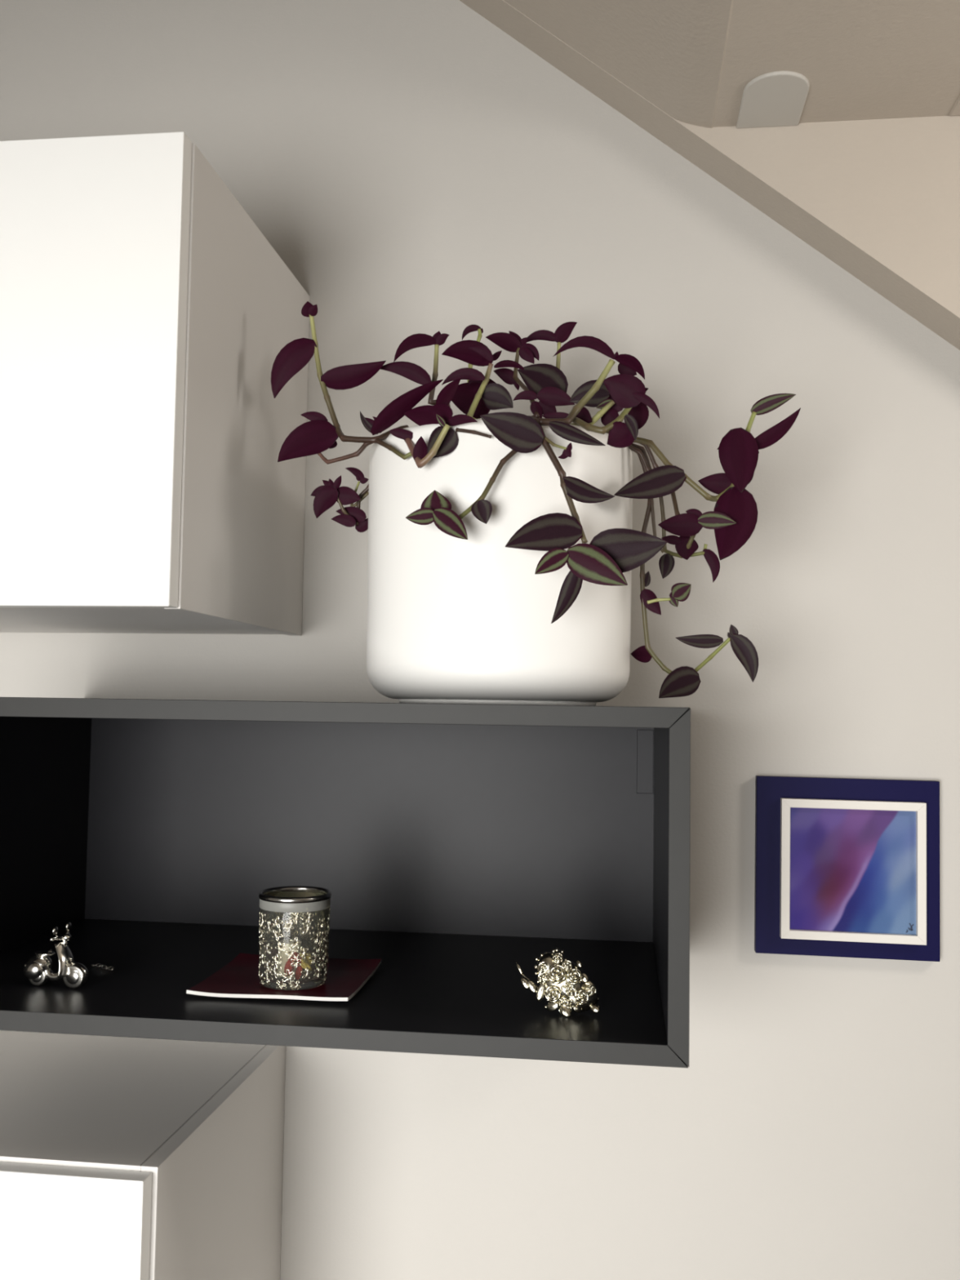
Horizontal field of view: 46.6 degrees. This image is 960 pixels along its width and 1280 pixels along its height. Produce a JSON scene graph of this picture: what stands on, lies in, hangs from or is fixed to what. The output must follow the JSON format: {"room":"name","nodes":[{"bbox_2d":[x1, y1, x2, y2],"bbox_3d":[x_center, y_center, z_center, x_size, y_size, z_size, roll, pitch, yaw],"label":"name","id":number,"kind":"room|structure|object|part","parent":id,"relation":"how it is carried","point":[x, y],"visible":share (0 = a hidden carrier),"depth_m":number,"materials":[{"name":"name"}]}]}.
{"room":"living room","nodes":[
{"label":"living room","id":0,"kind":"room"},
{"bbox_2d":[0,0,959,1279],"bbox_3d":[-0.069,-0.398,1.430,4.300,4.257,0.001,0,-3,7],"label":"wall","id":1,"kind":"structure","parent":0,"point":[415,166],"depth_m":1.37,"materials":[{"name":"paint"}]},
{"bbox_2d":[0,1030,285,1279],"bbox_3d":[-0.566,0.799,1.211,0.588,0.627,0.413,0,-3,7],"label":"upper cabinet","id":2,"kind":"object","parent":1,"relation":"attached to","point":[122,1157],"visible":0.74,"depth_m":1.13,"materials":[{"name":"white metal"}]},
{"bbox_3d":[-0.590,0.788,1.017,0.580,0.619,0.021,0,-3,7],"label":"door","id":3,"kind":"part","parent":2,"relation":"part of","materials":[{"name":"white metal"}]},
{"bbox_3d":[-0.560,0.495,1.239,0.556,0.016,0.392,0,-3,7],"label":"panel","id":4,"kind":"part","parent":2,"relation":"part of","materials":[{"name":"white wood"}]},
{"bbox_3d":[-0.280,0.802,1.186,0.016,0.627,0.392,0,-3,7],"label":"panel","id":5,"kind":"part","parent":2,"relation":"part of","materials":[{"name":"white metal"}]},
{"bbox_2d":[0,131,310,635],"bbox_3d":[-0.546,-0.242,1.268,0.596,0.444,0.419,0,-3,7],"label":"upper cabinet","id":6,"kind":"object","parent":1,"relation":"attached to","point":[146,317],"visible":1,"depth_m":1.04,"materials":[{"name":"white wood"}]},
{"bbox_3d":[-0.571,-0.254,1.071,0.592,0.444,0.021,0,-3,7],"label":"door","id":7,"kind":"part","parent":6,"relation":"part of","materials":[{"name":"white wood"}]},
{"bbox_3d":[-0.548,-0.028,1.266,0.564,0.014,0.398,0,-3,7],"label":"panel","id":8,"kind":"part","parent":6,"relation":"part of","materials":[{"name":"white wood"}]},
{"bbox_3d":[-0.257,-0.238,1.242,0.016,0.443,0.398,0,-3,7],"label":"panel","id":9,"kind":"part","parent":6,"relation":"part of","materials":[{"name":"white wood"}]},
{"bbox_2d":[0,697,690,1067],"bbox_3d":[-0.172,0.216,1.192,0.756,0.300,0.422,0,-3,7],"label":"wall shelf","id":10,"kind":"object","parent":1,"relation":"attached to","point":[453,846],"visible":1,"depth_m":1.35,"materials":[{"name":"black wood"}]},
{"bbox_3d":[-0.538,0.213,1.238,0.018,0.299,0.422,0,-3,7],"label":"panel","id":11,"kind":"part","parent":10,"relation":"part of","materials":[{"name":"black wood"}]},
{"bbox_2d":[23,922,88,989],"bbox_3d":[-0.414,0.309,1.089,0.068,0.061,0.031,0,-3,11],"label":"figurine","id":12,"kind":"object","parent":10,"relation":"on","point":[37,970],"visible":1,"depth_m":1.08,"materials":[{"name":"silver metal"}]},
{"bbox_3d":[-0.427,0.307,1.092,0.021,0.005,0.014,0,-3,11],"label":"seat","id":13,"kind":"part","parent":12,"relation":"part of","materials":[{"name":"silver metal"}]},
{"bbox_2d":[52,926,57,934],"bbox_3d":[-0.411,0.281,1.079,0.003,0.008,0.008,0,-3,11],"label":"mirror","id":14,"kind":"object","parent":12,"relation":"on","point":[55,931],"depth_m":1.08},
{"bbox_2d":[66,922,71,929],"bbox_3d":[-0.407,0.283,1.101,0.003,0.008,0.008,0,-3,11],"label":"mirror","id":15,"kind":"object","parent":12,"relation":"on","point":[68,925],"depth_m":1.10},
{"bbox_2d":[90,963,113,970],"bbox_3d":[-0.394,0.342,1.165,0.031,0.004,0.009,-1,-4,32],"label":"metal chain","id":16,"kind":"object","parent":10,"relation":"on","point":[92,965],"visible":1,"depth_m":1.16,"materials":[{"name":"silver metal"}]},
{"bbox_2d":[186,952,381,1000],"bbox_3d":[-0.192,0.340,1.121,0.156,0.009,0.154,0,-3,7],"label":"book","id":17,"kind":"object","parent":10,"relation":"on","point":[239,978],"visible":0.69,"depth_m":1.10,"materials":[{"name":"red paper"}]},
{"bbox_2d":[257,885,331,990],"bbox_3d":[-0.184,0.294,1.101,0.072,0.089,0.072,2,-3,-13],"label":"candle holder","id":18,"kind":"object","parent":17,"relation":"on","point":[294,921],"visible":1,"depth_m":1.07,"materials":[{"name":"silver metal"}]},
{"bbox_3d":[-0.174,0.357,1.184,0.754,0.018,0.422,0,-3,7],"label":"panel","id":19,"kind":"part","parent":10,"relation":"part of","materials":[{"name":"black wood"}]},
{"bbox_3d":[-0.170,0.076,1.200,0.754,0.018,0.422,0,-3,7],"label":"panel","id":20,"kind":"part","parent":10,"relation":"part of","materials":[{"name":"black wood"}]},
{"bbox_3d":[-0.147,0.229,1.394,0.720,0.264,0.009,0,-3,7],"label":"panel","id":21,"kind":"part","parent":10,"relation":"part of","materials":[{"name":"black wood"}]},
{"bbox_2d":[366,418,632,706],"bbox_3d":[0.021,-0.068,1.197,0.283,0.275,0.283,0,-3,7],"label":"plant pot","id":22,"kind":"object","parent":10,"relation":"on","point":[451,620],"visible":0.8,"depth_m":1.07,"materials":[{"name":"white ceramic"}]},
{"bbox_2d":[271,301,800,697],"bbox_3d":[0.048,-0.155,1.127,0.541,0.422,0.247,0,-3,7],"label":"trailing plant","id":23,"kind":"object","parent":22,"relation":"in","point":[611,553],"visible":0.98,"depth_m":1.10,"materials":[{"name":"purple plant"}]},
{"bbox_3d":[-0.137,-0.192,1.137,0.075,0.022,0.009,-1,-4,30],"label":"stem","id":24,"kind":"part","parent":23,"relation":"part of","materials":[{"name":"brown plant"}]},
{"bbox_3d":[-0.105,-0.172,1.251,0.119,0.083,0.021,0,-3,9],"label":"stem","id":25,"kind":"part","parent":23,"relation":"part of","materials":[{"name":"plant"}]},
{"bbox_3d":[-0.112,-0.259,1.142,0.137,0.165,0.045,1,-3,0],"label":"stem","id":26,"kind":"part","parent":23,"relation":"part of","materials":[{"name":"green plant"}]},
{"bbox_3d":[-0.136,-0.164,1.262,0.022,0.033,0.004,0,-3,7],"label":"stem","id":27,"kind":"part","parent":23,"relation":"part of","materials":[{"name":"green plant"}]},
{"bbox_3d":[-0.084,-0.190,1.100,0.059,0.029,0.008,-2,-4,40],"label":"stem","id":28,"kind":"part","parent":23,"relation":"part of","materials":[{"name":"plant"}]},
{"bbox_3d":[-0.057,-0.184,1.073,0.021,0.041,0.065,4,-4,-42],"label":"stem","id":29,"kind":"part","parent":23,"relation":"part of","materials":[{"name":"green plant"}]},
{"bbox_3d":[-0.036,-0.246,1.198,0.041,0.143,0.007,1,-3,-8],"label":"stem","id":30,"kind":"part","parent":23,"relation":"part of","materials":[{"name":"green plant"}]},
{"bbox_3d":[-0.006,-0.197,1.061,0.037,0.013,0.004,-1,-4,23],"label":"stem","id":31,"kind":"part","parent":23,"relation":"part of","materials":[{"name":"brown plant"}]},
{"bbox_3d":[-0.001,-0.263,1.253,0.014,0.183,0.035,3,-4,-33],"label":"stem","id":32,"kind":"part","parent":23,"relation":"part of","materials":[{"name":"green plant"}]},
{"bbox_3d":[-0.003,-0.233,1.140,0.013,0.113,0.049,-1,-4,28],"label":"stem","id":33,"kind":"part","parent":23,"relation":"part of","materials":[{"name":"green plant"}]},
{"bbox_3d":[0.004,-0.150,1.043,0.076,0.076,0.007,1,-3,-8],"label":"stem","id":34,"kind":"part","parent":23,"relation":"part of","materials":[{"name":"plant"}]},
{"bbox_3d":[0.047,-0.245,1.168,0.011,0.141,0.063,2,-4,-21],"label":"stem","id":35,"kind":"part","parent":23,"relation":"part of","materials":[{"name":"green plant"}]},
{"bbox_3d":[0.071,-0.251,1.226,0.037,0.159,0.007,2,-3,-19],"label":"stem","id":36,"kind":"part","parent":23,"relation":"part of","materials":[{"name":"green plant"}]},
{"bbox_3d":[0.069,-0.184,1.039,0.026,0.017,0.004,-1,-4,32],"label":"stem","id":37,"kind":"part","parent":23,"relation":"part of","materials":[{"name":"green plant"}]},
{"bbox_3d":[0.068,-0.154,1.076,0.076,0.136,0.096,0,-3,7],"label":"stem","id":38,"kind":"part","parent":23,"relation":"part of","materials":[{"name":"plant"}]},
{"bbox_3d":[0.092,-0.235,1.059,0.072,0.068,0.023,0,-3,7],"label":"stem","id":39,"kind":"part","parent":23,"relation":"part of","materials":[{"name":"green plant"}]},
{"bbox_3d":[0.096,-0.206,1.120,0.083,0.062,0.018,-2,-4,39],"label":"stem","id":40,"kind":"part","parent":23,"relation":"part of","materials":[{"name":"green plant"}]},
{"bbox_3d":[0.096,-0.205,1.081,0.097,0.055,0.049,-1,-4,29],"label":"stem","id":41,"kind":"part","parent":23,"relation":"part of","materials":[{"name":"green plant"}]},
{"bbox_3d":[0.147,-0.152,1.173,0.094,0.123,0.006,0,-3,12],"label":"stem","id":42,"kind":"part","parent":23,"relation":"part of","materials":[{"name":"plant"}]},
{"bbox_3d":[0.185,-0.040,1.151,0.025,0.006,0.005,-1,-4,28],"label":"stem","id":43,"kind":"part","parent":23,"relation":"part of","materials":[{"name":"green plant"}]},
{"bbox_3d":[0.164,-0.164,1.143,0.135,0.103,0.022,-1,-4,29],"label":"stem","id":44,"kind":"part","parent":23,"relation":"part of","materials":[{"name":"plant"}]},
{"bbox_3d":[0.165,-0.149,1.151,0.137,0.133,0.030,0,-3,7],"label":"stem","id":45,"kind":"part","parent":23,"relation":"part of","materials":[{"name":"plant"}]},
{"bbox_3d":[0.180,-0.086,1.163,0.167,0.256,0.018,0,-3,7],"label":"stem","id":46,"kind":"part","parent":23,"relation":"part of","materials":[{"name":"green plant"}]},
{"bbox_3d":[0.181,-0.183,1.125,0.190,0.091,0.029,0,-3,16],"label":"stem","id":47,"kind":"part","parent":23,"relation":"part of","materials":[{"name":"green plant"}]},
{"bbox_3d":[0.212,-0.101,1.117,0.007,0.029,0.024,2,-4,-23],"label":"stem","id":48,"kind":"part","parent":23,"relation":"part of","materials":[{"name":"green plant"}]},
{"bbox_2d":[515,948,600,1017],"bbox_3d":[0.071,0.314,1.026,0.079,0.059,0.034,0,-3,7],"label":"flower ornament","id":49,"kind":"object","parent":10,"relation":"on","point":[563,984],"visible":1,"depth_m":1.01,"materials":[{"name":"silver metal"}]},
{"bbox_3d":[0.064,0.304,1.030,0.024,0.029,0.021,0,-3,7],"label":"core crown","id":50,"kind":"part","parent":49,"relation":"part of","materials":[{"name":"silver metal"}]},
{"bbox_3d":[0.194,0.219,1.146,0.018,0.299,0.422,0,-3,7],"label":"panel","id":51,"kind":"part","parent":10,"relation":"part of","materials":[{"name":"black wood"}]},
{"bbox_2d":[754,775,939,961],"bbox_3d":[0.433,0.268,1.313,0.212,0.211,0.026,1,-3,7],"label":"picture","id":52,"kind":"object","parent":1,"relation":"attached to","point":[845,867],"visible":1,"depth_m":1.31,"materials":[{"name":"blue paper"}]},
{"bbox_2d":[789,807,915,934],"bbox_3d":[0.437,0.270,1.307,0.145,0.144,0.001,1,-3,7],"label":"painting","id":53,"kind":"object","parent":52,"relation":"attached to","point":[851,870],"depth_m":1.31},
{"bbox_2d":[459,0,959,350],"bbox_3d":[-0.067,-0.863,1.422,4.300,3.328,0.070,0,-3,7],"label":"trim","id":54,"kind":"structure","parent":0,"point":[716,164],"depth_m":1.36,"materials":[{"name":"paint"}]},
{"bbox_2d":[502,0,959,317],"bbox_3d":[-0.071,-0.866,1.387,4.300,3.329,0.001,0,-3,7],"label":"wall","id":55,"kind":"structure","parent":0,"point":[890,188],"depth_m":1.30,"materials":[{"name":"paint"}]},
{"bbox_2d":[503,0,959,128],"bbox_3d":[-0.260,-1.666,-0.172,4.300,1.918,3.230,0,-3,7],"label":"ceiling","id":56,"kind":"structure","parent":0,"point":[860,60],"depth_m":1.20,"materials":[{"name":"paint"}]},
{"bbox_2d":[736,71,809,128],"bbox_3d":[0.333,-0.613,1.264,0.072,0.004,0.112,0,-3,7],"label":"wall lamp","id":57,"kind":"object","parent":56,"relation":"on","point":[778,98],"visible":1,"depth_m":1.26,"materials":[{"name":"white plastic"}]},
{"bbox_2d":[948,95,959,115],"bbox_3d":[0.536,-0.637,0.878,0.086,0.010,0.830,0,-3,7],"label":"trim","id":58,"kind":"structure","parent":56,"relation":"attached to","point":[955,111],"depth_m":1.28,"materials":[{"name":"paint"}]}
]}

